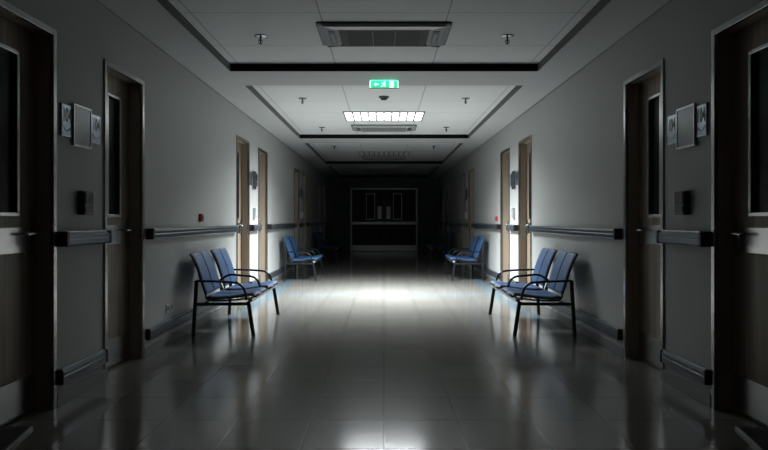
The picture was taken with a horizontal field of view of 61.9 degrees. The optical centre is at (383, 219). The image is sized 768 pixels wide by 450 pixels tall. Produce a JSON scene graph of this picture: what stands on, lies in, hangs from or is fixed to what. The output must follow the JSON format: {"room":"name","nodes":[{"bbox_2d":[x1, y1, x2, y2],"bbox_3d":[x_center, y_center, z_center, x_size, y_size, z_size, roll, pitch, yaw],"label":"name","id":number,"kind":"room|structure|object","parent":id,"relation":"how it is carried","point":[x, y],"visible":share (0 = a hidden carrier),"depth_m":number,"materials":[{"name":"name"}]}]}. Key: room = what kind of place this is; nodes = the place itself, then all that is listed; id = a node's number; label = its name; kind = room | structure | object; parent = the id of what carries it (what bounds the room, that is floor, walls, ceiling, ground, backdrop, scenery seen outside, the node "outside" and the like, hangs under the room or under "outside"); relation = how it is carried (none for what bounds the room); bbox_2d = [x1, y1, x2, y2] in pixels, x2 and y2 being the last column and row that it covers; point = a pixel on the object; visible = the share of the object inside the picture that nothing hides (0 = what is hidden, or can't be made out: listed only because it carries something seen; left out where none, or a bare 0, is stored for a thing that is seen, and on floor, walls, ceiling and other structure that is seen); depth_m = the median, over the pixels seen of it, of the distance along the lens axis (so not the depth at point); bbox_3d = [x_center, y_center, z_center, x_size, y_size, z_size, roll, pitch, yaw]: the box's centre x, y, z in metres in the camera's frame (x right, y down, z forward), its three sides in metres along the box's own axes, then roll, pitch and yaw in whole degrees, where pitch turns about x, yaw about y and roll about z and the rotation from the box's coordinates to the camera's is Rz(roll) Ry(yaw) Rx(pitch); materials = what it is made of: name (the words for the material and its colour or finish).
{"room":"hospital interior","nodes":[
{"label":"hospital interior","id":0,"kind":"room"},
{"bbox_2d":[5,0,328,393],"bbox_3d":[-2.210,-0.293,7.150,0.220,2.987,34.700,0,0,0],"label":"wall","id":1,"kind":"structure","parent":0,"point":[190,130],"depth_m":5.93,"materials":[{"name":"paint"}]},
{"bbox_2d":[0,0,56,426],"bbox_3d":[-2.193,-0.005,3.667,0.214,2.410,0.835,0,0,0],"label":"door","id":2,"kind":"structure","parent":1,"relation":"in","point":[28,45],"depth_m":3.94,"materials":[{"name":"brown wood"}]},
{"bbox_2d":[60,102,71,137],"bbox_3d":[-2.093,-0.655,4.211,0.014,0.214,0.138,0,0,0],"label":"door sign","id":3,"kind":"object","parent":1,"relation":"attached to","point":[65,110],"visible":1,"depth_m":4.20,"materials":[{"name":"grey paper"}]},
{"bbox_2d":[71,103,91,149],"bbox_3d":[-2.088,-0.642,4.419,0.024,0.285,0.262,0,0,0],"label":"frame","id":4,"kind":"object","parent":1,"relation":"attached to","point":[81,115],"visible":1,"depth_m":4.40,"materials":[{"name":"silver metal"}]},
{"bbox_2d":[57,349,107,384],"bbox_3d":[-2.078,1.010,4.438,0.044,0.101,0.685,0,0,0],"label":"rail","id":5,"kind":"object","parent":1,"relation":"attached to","point":[68,373],"visible":1,"depth_m":4.36,"materials":[{"name":"black plastic"}]},
{"bbox_2d":[57,230,111,246],"bbox_3d":[-2.063,0.123,4.438,0.074,0.099,0.685,0,0,0],"label":"handrail","id":6,"kind":"object","parent":1,"relation":"attached to","point":[64,238],"visible":1,"depth_m":4.32,"materials":[{"name":"black plastic"}]},
{"bbox_2d":[78,191,92,214],"bbox_3d":[-2.073,-0.117,4.450,0.054,0.165,0.140,0,0,0],"label":"card reader","id":7,"kind":"object","parent":1,"relation":"attached to","point":[85,198],"visible":1,"depth_m":4.39,"materials":[{"name":"black plastic"}]},
{"bbox_2d":[92,114,99,144],"bbox_3d":[-2.093,-0.655,4.641,0.014,0.214,0.148,0,0,0],"label":"door sign","id":8,"kind":"object","parent":1,"relation":"attached to","point":[95,119],"visible":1,"depth_m":4.63,"materials":[{"name":"grey"}]},
{"bbox_2d":[103,58,143,378],"bbox_3d":[-2.193,-0.005,5.184,0.214,2.410,0.787,0,0,0],"label":"door","id":9,"kind":"structure","parent":1,"relation":"in","point":[123,92],"depth_m":5.42,"materials":[{"name":"brown wood"}]},
{"bbox_2d":[166,302,172,312],"bbox_3d":[-2.094,0.855,6.250,0.012,0.084,0.184,0,0,0],"label":"wall socket","id":10,"kind":"object","parent":1,"relation":"attached to","point":[169,307],"visible":1,"depth_m":6.24,"materials":[{"name":"grey plastic"}]},
{"bbox_2d":[146,299,225,339],"bbox_3d":[-2.078,1.010,7.330,0.044,0.101,3.400,0,0,0],"label":"rail","id":11,"kind":"object","parent":1,"relation":"attached to","point":[152,332],"visible":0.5,"depth_m":6.26,"materials":[{"name":"black plastic"}]},
{"bbox_2d":[57,251,328,407],"bbox_3d":[-2.091,1.157,7.150,0.018,0.085,34.700,0,0,0],"label":"baseboard","id":12,"kind":"structure","parent":1,"relation":"attached to","point":[72,392],"depth_m":5.73,"materials":[{"name":"plastic"}]},
{"bbox_2d":[146,225,239,239],"bbox_3d":[-2.063,0.123,7.330,0.074,0.099,3.400,0,0,0],"label":"handrail","id":13,"kind":"object","parent":1,"relation":"attached to","point":[151,233],"visible":1,"depth_m":6.61,"materials":[{"name":"black plastic"}]},
{"bbox_2d":[199,214,203,221],"bbox_3d":[-2.081,-0.025,7.300,0.038,0.090,0.090,0,0,0],"label":"fire alarm","id":14,"kind":"object","parent":1,"relation":"attached to","point":[201,216],"visible":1,"depth_m":7.26,"materials":[{"name":"red plastic"}]},
{"bbox_2d":[236,135,249,301],"bbox_3d":[-2.193,-0.005,9.510,0.214,2.410,0.860,0,0,0],"label":"door","id":15,"kind":"structure","parent":1,"relation":"in","point":[242,145],"depth_m":9.90,"materials":[{"name":"brown wood"}]},
{"bbox_2d":[252,171,255,188],"bbox_3d":[-2.088,-0.642,10.289,0.024,0.285,0.262,0,0,0],"label":"frame","id":16,"kind":"object","parent":1,"relation":"attached to","point":[253,172],"visible":1,"depth_m":10.23,"materials":[{"name":"silver metal"}]},
{"bbox_2d":[253,208,257,217],"bbox_3d":[-2.073,-0.117,10.320,0.054,0.165,0.140,0,0,0],"label":"card reader","id":17,"kind":"object","parent":1,"relation":"attached to","point":[255,210],"visible":1,"depth_m":10.25,"materials":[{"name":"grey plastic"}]},
{"bbox_2d":[250,224,261,230],"bbox_3d":[-2.063,0.123,10.300,0.074,0.099,0.620,0,0,0],"label":"handrail","id":18,"kind":"object","parent":1,"relation":"attached to","point":[257,227],"visible":1,"depth_m":10.17,"materials":[{"name":"black plastic"}]},
{"bbox_2d":[258,147,267,281],"bbox_3d":[-2.193,-0.005,11.070,0.214,2.410,0.820,0,0,0],"label":"door","id":19,"kind":"structure","parent":1,"relation":"in","point":[262,155],"depth_m":11.45,"materials":[{"name":"brown wood"}]},
{"bbox_2d":[268,265,294,278],"bbox_3d":[-2.078,1.010,13.205,0.044,0.101,3.350,0,0,0],"label":"rail","id":20,"kind":"object","parent":1,"relation":"attached to","point":[277,271],"visible":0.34,"depth_m":12.49,"materials":[{"name":"black plastic"}]},
{"bbox_2d":[268,223,296,229],"bbox_3d":[-2.063,0.123,13.205,0.074,0.099,3.350,0,0,0],"label":"handrail","id":21,"kind":"object","parent":1,"relation":"attached to","point":[286,225],"visible":1,"depth_m":12.68,"materials":[{"name":"black plastic"}]},
{"bbox_2d":[294,168,298,268],"bbox_3d":[-2.193,-0.005,15.365,0.214,2.410,0.870,0,0,0],"label":"door","id":22,"kind":"structure","parent":1,"relation":"in","point":[296,172],"depth_m":15.77,"materials":[{"name":"brown wood"}]},
{"bbox_2d":[302,173,306,262],"bbox_3d":[-2.193,-0.005,16.895,0.214,2.410,0.810,0,0,0],"label":"door","id":23,"kind":"structure","parent":1,"relation":"in","point":[304,177],"depth_m":17.27,"materials":[{"name":"brown wood"}]},
{"bbox_2d":[318,182,320,254],"bbox_3d":[-2.193,-0.005,20.900,0.214,2.410,0.800,0,0,0],"label":"door","id":24,"kind":"structure","parent":1,"relation":"in","point":[319,184],"depth_m":21.26,"materials":[{"name":"brown wood"}]},
{"bbox_2d":[323,185,325,253],"bbox_3d":[-2.193,-0.005,22.475,0.214,2.410,0.750,0,0,0],"label":"door","id":25,"kind":"structure","parent":1,"relation":"in","point":[324,187],"depth_m":22.82,"materials":[{"name":"brown wood"}]},
{"bbox_2d":[0,251,767,449],"bbox_3d":[0.000,1.250,7.200,4.800,0.100,35.200,0,0,0],"label":"floor","id":26,"kind":"structure","parent":0,"point":[325,372],"depth_m":4.61,"materials":[{"name":"tile"}]},
{"bbox_2d":[0,426,32,449],"bbox_3d":[-1.560,1.000,2.055,0.550,0.400,0.800,0,0,-11],"label":"table","id":27,"kind":"object","parent":26,"relation":"on","point":[10,437],"visible":1,"depth_m":2.38,"materials":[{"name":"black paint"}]},
{"bbox_2d":[189,248,279,336],"bbox_3d":[-1.674,0.775,7.360,0.700,0.856,1.562,0,0,0],"label":"bench","id":28,"kind":"object","parent":26,"relation":"on","point":[203,262],"visible":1,"depth_m":6.97,"materials":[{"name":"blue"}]},
{"bbox_2d":[282,236,323,280],"bbox_3d":[-1.674,0.775,13.390,0.700,0.856,1.562,0,0,0],"label":"bench","id":29,"kind":"object","parent":26,"relation":"on","point":[292,248],"visible":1,"depth_m":12.87,"materials":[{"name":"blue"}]},
{"bbox_2d":[314,231,340,261],"bbox_3d":[-1.674,0.775,19.200,0.700,0.856,1.562,0,0,0],"label":"bench","id":30,"kind":"object","parent":26,"relation":"on","point":[320,241],"visible":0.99,"depth_m":18.62,"materials":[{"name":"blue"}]},
{"bbox_2d":[225,251,542,319],"bbox_3d":[0.000,1.200,16.100,3.840,0.001,16.800,0,0,0],"label":"trim","id":31,"kind":"structure","parent":26,"relation":"on","point":[243,312],"depth_m":10.30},
{"bbox_2d":[427,231,453,261],"bbox_3d":[1.674,0.775,19.200,0.700,0.856,1.562,0,0,0],"label":"bench","id":32,"kind":"object","parent":26,"relation":"on","point":[447,241],"visible":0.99,"depth_m":18.62,"materials":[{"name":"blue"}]},
{"bbox_2d":[444,236,485,280],"bbox_3d":[1.674,0.775,13.390,0.700,0.856,1.562,0,0,0],"label":"bench","id":33,"kind":"object","parent":26,"relation":"on","point":[475,248],"visible":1,"depth_m":12.87,"materials":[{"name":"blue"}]},
{"bbox_2d":[488,248,578,336],"bbox_3d":[1.674,0.775,7.360,0.700,0.856,1.562,0,0,0],"label":"bench","id":34,"kind":"object","parent":26,"relation":"on","point":[564,262],"visible":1,"depth_m":6.97,"materials":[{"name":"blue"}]},
{"bbox_2d":[735,426,767,449],"bbox_3d":[1.560,1.000,2.055,0.550,0.400,0.800,0,0,11],"label":"table","id":35,"kind":"object","parent":26,"relation":"on","point":[756,437],"visible":1,"depth_m":2.38,"materials":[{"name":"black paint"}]},
{"bbox_2d":[98,0,669,177],"bbox_3d":[0.000,-1.697,7.150,4.300,0.180,34.900,0,0,0],"label":"ceiling","id":36,"kind":"structure","parent":0,"point":[230,26],"depth_m":6.60,"materials":[{"name":"paint"}]},
{"bbox_2d":[254,34,266,44],"bbox_3d":[-1.130,-1.647,5.860,0.116,0.079,0.116,0,0,0],"label":"sprinkler head","id":37,"kind":"object","parent":36,"relation":"attached to","point":[260,36],"visible":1,"depth_m":5.85},
{"bbox_2d":[157,0,610,176],"bbox_3d":[0.000,-1.647,7.225,3.330,0.079,33.650,0,0,0],"label":"trim","id":38,"kind":"structure","parent":36,"relation":"attached to","point":[166,4],"depth_m":6.91,"materials":[{"name":"black"}]},
{"bbox_2d":[316,22,451,46],"bbox_3d":[0.000,-1.665,5.795,1.170,0.043,0.700,0,0,0],"label":"air conditioner","id":39,"kind":"object","parent":36,"relation":"attached to","point":[332,34],"visible":1,"depth_m":5.68,"materials":[{"name":"white plastic"},{"name":"metal"}]},
{"bbox_2d":[328,31,337,43],"bbox_3d":[-0.463,-1.655,5.815,0.065,0.008,0.400,0,0,0],"label":"vent","id":40,"kind":"object","parent":39,"relation":"attached to","point":[332,35],"depth_m":5.79,"materials":[{"name":"black plastic"}]},
{"bbox_2d":[339,31,428,46],"bbox_3d":[0.000,-1.653,5.830,0.790,0.012,0.500,0,0,0],"label":"grille","id":41,"kind":"object","parent":39,"relation":"attached to","point":[346,38],"depth_m":5.83,"materials":[{"name":"black plastic"}]},
{"bbox_2d":[430,31,439,43],"bbox_3d":[0.463,-1.655,5.815,0.065,0.008,0.400,0,0,0],"label":"vent","id":42,"kind":"object","parent":39,"relation":"attached to","point":[434,35],"depth_m":5.79,"materials":[{"name":"black plastic"}]},
{"bbox_2d":[343,111,424,120],"bbox_3d":[0.000,-1.678,10.370,1.280,0.018,0.860,0,0,0],"label":"recessed light","id":43,"kind":"object","parent":36,"relation":"in","point":[349,115],"visible":1,"depth_m":10.30,"materials":[{"name":"grey plastic"}]},
{"bbox_2d":[345,113,422,119],"bbox_3d":[0.000,-1.683,10.370,1.240,0.004,0.820,0,0,0],"label":"diffuser","id":44,"kind":"object","parent":43,"relation":"attached to","point":[348,116],"depth_m":10.39,"materials":[{"name":"white plastic"}]},
{"bbox_2d":[351,125,416,131],"bbox_3d":[0.000,-1.665,11.660,1.170,0.043,0.700,0,0,0],"label":"air conditioner","id":45,"kind":"object","parent":36,"relation":"attached to","point":[357,128],"visible":1,"depth_m":11.52,"materials":[{"name":"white plastic"}]},
{"bbox_2d":[362,128,405,131],"bbox_3d":[0.000,-1.653,11.695,0.790,0.012,0.500,0,0,0],"label":"grille","id":46,"kind":"object","parent":45,"relation":"attached to","point":[363,129],"depth_m":11.70,"materials":[{"name":"grey"}]},
{"bbox_2d":[369,80,398,88],"bbox_3d":[0.000,-1.560,7.358,0.336,0.094,0.048,0,0,0],"label":"exit sign","id":47,"kind":"object","parent":36,"relation":"hanging from","point":[373,84],"visible":1,"depth_m":7.33,"materials":[{"name":"green plastic"}]},
{"bbox_2d":[358,151,409,155],"bbox_3d":[0.000,-1.678,16.175,1.280,0.018,0.850,0,0,0],"label":"recessed light","id":48,"kind":"object","parent":36,"relation":"in","point":[361,153],"visible":1,"depth_m":16.18,"materials":[{"name":"grey"}]},
{"bbox_2d":[359,152,408,154],"bbox_3d":[0.000,-1.683,16.175,1.240,0.004,0.810,0,0,0],"label":"diffuser","id":49,"kind":"object","parent":48,"relation":"attached to","point":[360,153],"depth_m":16.18,"materials":[{"name":"white"}]},
{"bbox_2d":[362,156,405,159],"bbox_3d":[0.000,-1.665,17.350,1.170,0.043,0.700,0,0,0],"label":"air conditioner","id":50,"kind":"object","parent":36,"relation":"attached to","point":[363,157],"visible":1,"depth_m":17.14,"materials":[{"name":"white plastic"}]},
{"bbox_2d":[369,158,398,159],"bbox_3d":[0.000,-1.653,17.385,0.790,0.012,0.500,0,0,0],"label":"grille","id":51,"kind":"object","parent":50,"relation":"attached to","point":[369,158],"depth_m":17.28,"materials":[{"name":"grey"}]},
{"bbox_2d":[379,96,388,99],"bbox_3d":[0.000,-1.662,8.750,0.144,0.050,0.144,0,0,0],"label":"smoke detector","id":52,"kind":"object","parent":36,"relation":"attached to","point":[380,97],"visible":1,"depth_m":8.71,"materials":[{"name":"grey plastic"}]},
{"bbox_2d":[501,34,513,44],"bbox_3d":[1.130,-1.647,5.860,0.116,0.079,0.116,0,0,0],"label":"sprinkler head","id":53,"kind":"object","parent":36,"relation":"attached to","point":[506,36],"visible":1,"depth_m":5.85},
{"bbox_2d":[329,178,438,250],"bbox_3d":[0.000,-0.293,24.600,4.640,2.987,0.200,0,0,0],"label":"wall","id":54,"kind":"structure","parent":0,"point":[339,188],"depth_m":24.50,"materials":[{"name":"paint"}]},
{"bbox_2d":[350,188,417,250],"bbox_3d":[0.000,-0.015,24.550,2.570,2.430,0.199,0,0,0],"label":"door","id":55,"kind":"structure","parent":54,"relation":"in","point":[381,219],"depth_m":24.53,"materials":[{"name":"silver metal"}]},
{"bbox_2d":[439,0,762,393],"bbox_3d":[2.210,-0.293,7.150,0.220,2.987,34.700,0,0,0],"label":"wall","id":56,"kind":"structure","parent":0,"point":[577,130],"depth_m":6.01,"materials":[{"name":"paint"}]},
{"bbox_2d":[96,0,671,177],"bbox_3d":[0.000,-1.603,7.150,4.200,0.008,34.700,0,0,0],"label":"trim","id":57,"kind":"structure","parent":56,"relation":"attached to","point":[96,0],"depth_m":6.47,"materials":[{"name":"grey paint"}]},
{"bbox_2d":[442,185,444,253],"bbox_3d":[2.193,-0.005,22.475,0.214,2.410,0.750,0,0,0],"label":"door","id":58,"kind":"structure","parent":56,"relation":"in","point":[443,187],"depth_m":22.82,"materials":[{"name":"brown wood"}]},
{"bbox_2d":[447,182,449,254],"bbox_3d":[2.193,-0.005,20.900,0.214,2.410,0.800,0,0,0],"label":"door","id":59,"kind":"structure","parent":56,"relation":"in","point":[448,184],"depth_m":21.26,"materials":[{"name":"brown wood"}]},
{"bbox_2d":[461,173,465,262],"bbox_3d":[2.193,-0.005,16.895,0.214,2.410,0.810,0,0,0],"label":"door","id":60,"kind":"structure","parent":56,"relation":"in","point":[463,177],"depth_m":17.27,"materials":[{"name":"brown wood"}]},
{"bbox_2d":[469,168,473,268],"bbox_3d":[2.193,-0.005,15.365,0.214,2.410,0.870,0,0,0],"label":"door","id":61,"kind":"structure","parent":56,"relation":"in","point":[471,172],"depth_m":15.77,"materials":[{"name":"brown wood"}]},
{"bbox_2d":[471,223,499,229],"bbox_3d":[2.063,0.123,13.205,0.074,0.099,3.350,0,0,0],"label":"handrail","id":62,"kind":"object","parent":56,"relation":"attached to","point":[475,225],"visible":1,"depth_m":12.68,"materials":[{"name":"black plastic"}]},
{"bbox_2d":[473,265,499,278],"bbox_3d":[2.078,1.010,13.205,0.044,0.101,3.350,0,0,0],"label":"rail","id":63,"kind":"object","parent":56,"relation":"attached to","point":[489,271],"visible":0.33,"depth_m":12.49,"materials":[{"name":"black plastic"}]},
{"bbox_2d":[500,147,509,281],"bbox_3d":[2.193,-0.005,11.070,0.214,2.410,0.820,0,0,0],"label":"door","id":64,"kind":"structure","parent":56,"relation":"in","point":[504,155],"depth_m":11.45,"materials":[{"name":"brown wood"}]},
{"bbox_2d":[506,224,517,230],"bbox_3d":[2.063,0.123,10.300,0.074,0.099,0.620,0,0,0],"label":"handrail","id":65,"kind":"object","parent":56,"relation":"attached to","point":[510,227],"visible":1,"depth_m":10.17,"materials":[{"name":"black plastic"}]},
{"bbox_2d":[510,208,514,217],"bbox_3d":[2.073,-0.117,10.320,0.054,0.165,0.140,0,0,0],"label":"card reader","id":66,"kind":"object","parent":56,"relation":"attached to","point":[512,210],"visible":1,"depth_m":10.25,"materials":[{"name":"grey plastic"}]},
{"bbox_2d":[512,171,515,188],"bbox_3d":[2.088,-0.642,10.289,0.024,0.285,0.262,0,0,0],"label":"frame","id":67,"kind":"object","parent":56,"relation":"attached to","point":[513,172],"visible":1,"depth_m":10.23,"materials":[{"name":"silver metal"}]},
{"bbox_2d":[518,135,531,301],"bbox_3d":[2.193,-0.005,9.510,0.214,2.410,0.860,0,0,0],"label":"door","id":68,"kind":"structure","parent":56,"relation":"in","point":[525,145],"depth_m":9.90,"materials":[{"name":"brown wood"}]},
{"bbox_2d":[439,251,710,407],"bbox_3d":[2.091,1.157,7.150,0.018,0.085,34.700,0,0,0],"label":"baseboard","id":69,"kind":"structure","parent":56,"relation":"attached to","point":[695,392],"depth_m":5.73,"materials":[{"name":"plastic"}]},
{"bbox_2d":[528,225,621,239],"bbox_3d":[2.063,0.123,7.330,0.074,0.099,3.400,0,0,0],"label":"handrail","id":70,"kind":"object","parent":56,"relation":"attached to","point":[608,233],"visible":1,"depth_m":6.61,"materials":[{"name":"black plastic"}]},
{"bbox_2d":[542,299,621,339],"bbox_3d":[2.078,1.010,7.330,0.044,0.101,3.400,0,0,0],"label":"rail","id":71,"kind":"object","parent":56,"relation":"attached to","point":[615,332],"visible":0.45,"depth_m":6.26,"materials":[{"name":"black plastic"}]},
{"bbox_2d":[624,58,664,378],"bbox_3d":[2.193,-0.005,5.184,0.214,2.410,0.787,0,0,0],"label":"door","id":72,"kind":"structure","parent":56,"relation":"in","point":[644,92],"depth_m":5.42,"materials":[{"name":"brown wood"}]},
{"bbox_2d":[668,114,675,144],"bbox_3d":[2.093,-0.655,4.641,0.014,0.214,0.148,0,0,0],"label":"door sign","id":73,"kind":"object","parent":56,"relation":"attached to","point":[671,119],"visible":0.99,"depth_m":4.63,"materials":[{"name":"grey"}]},
{"bbox_2d":[675,191,689,214],"bbox_3d":[2.073,-0.117,4.450,0.054,0.165,0.140,0,0,0],"label":"card reader","id":74,"kind":"object","parent":56,"relation":"attached to","point":[682,198],"visible":1,"depth_m":4.39,"materials":[{"name":"black plastic"}]},
{"bbox_2d":[656,230,710,246],"bbox_3d":[2.063,0.123,4.438,0.074,0.099,0.685,0,0,0],"label":"handrail","id":75,"kind":"object","parent":56,"relation":"attached to","point":[692,238],"visible":1,"depth_m":4.32,"materials":[{"name":"black plastic"}]},
{"bbox_2d":[660,349,710,384],"bbox_3d":[2.078,1.010,4.438,0.044,0.101,0.685,0,0,0],"label":"rail","id":76,"kind":"object","parent":56,"relation":"attached to","point":[699,373],"visible":1,"depth_m":4.36,"materials":[{"name":"black plastic"}]},
{"bbox_2d":[676,103,696,149],"bbox_3d":[2.088,-0.642,4.419,0.024,0.285,0.262,0,0,0],"label":"frame","id":77,"kind":"object","parent":56,"relation":"attached to","point":[686,115],"visible":1,"depth_m":4.40,"materials":[{"name":"silver metal"}]},
{"bbox_2d":[696,102,707,137],"bbox_3d":[2.093,-0.655,4.211,0.014,0.214,0.138,0,0,0],"label":"door sign","id":78,"kind":"object","parent":56,"relation":"attached to","point":[701,110],"visible":1,"depth_m":4.20,"materials":[{"name":"grey"}]},
{"bbox_2d":[711,0,767,426],"bbox_3d":[2.193,-0.005,3.667,0.214,2.410,0.835,0,0,0],"label":"door","id":79,"kind":"structure","parent":56,"relation":"in","point":[739,45],"depth_m":3.97,"materials":[{"name":"brown wood"}]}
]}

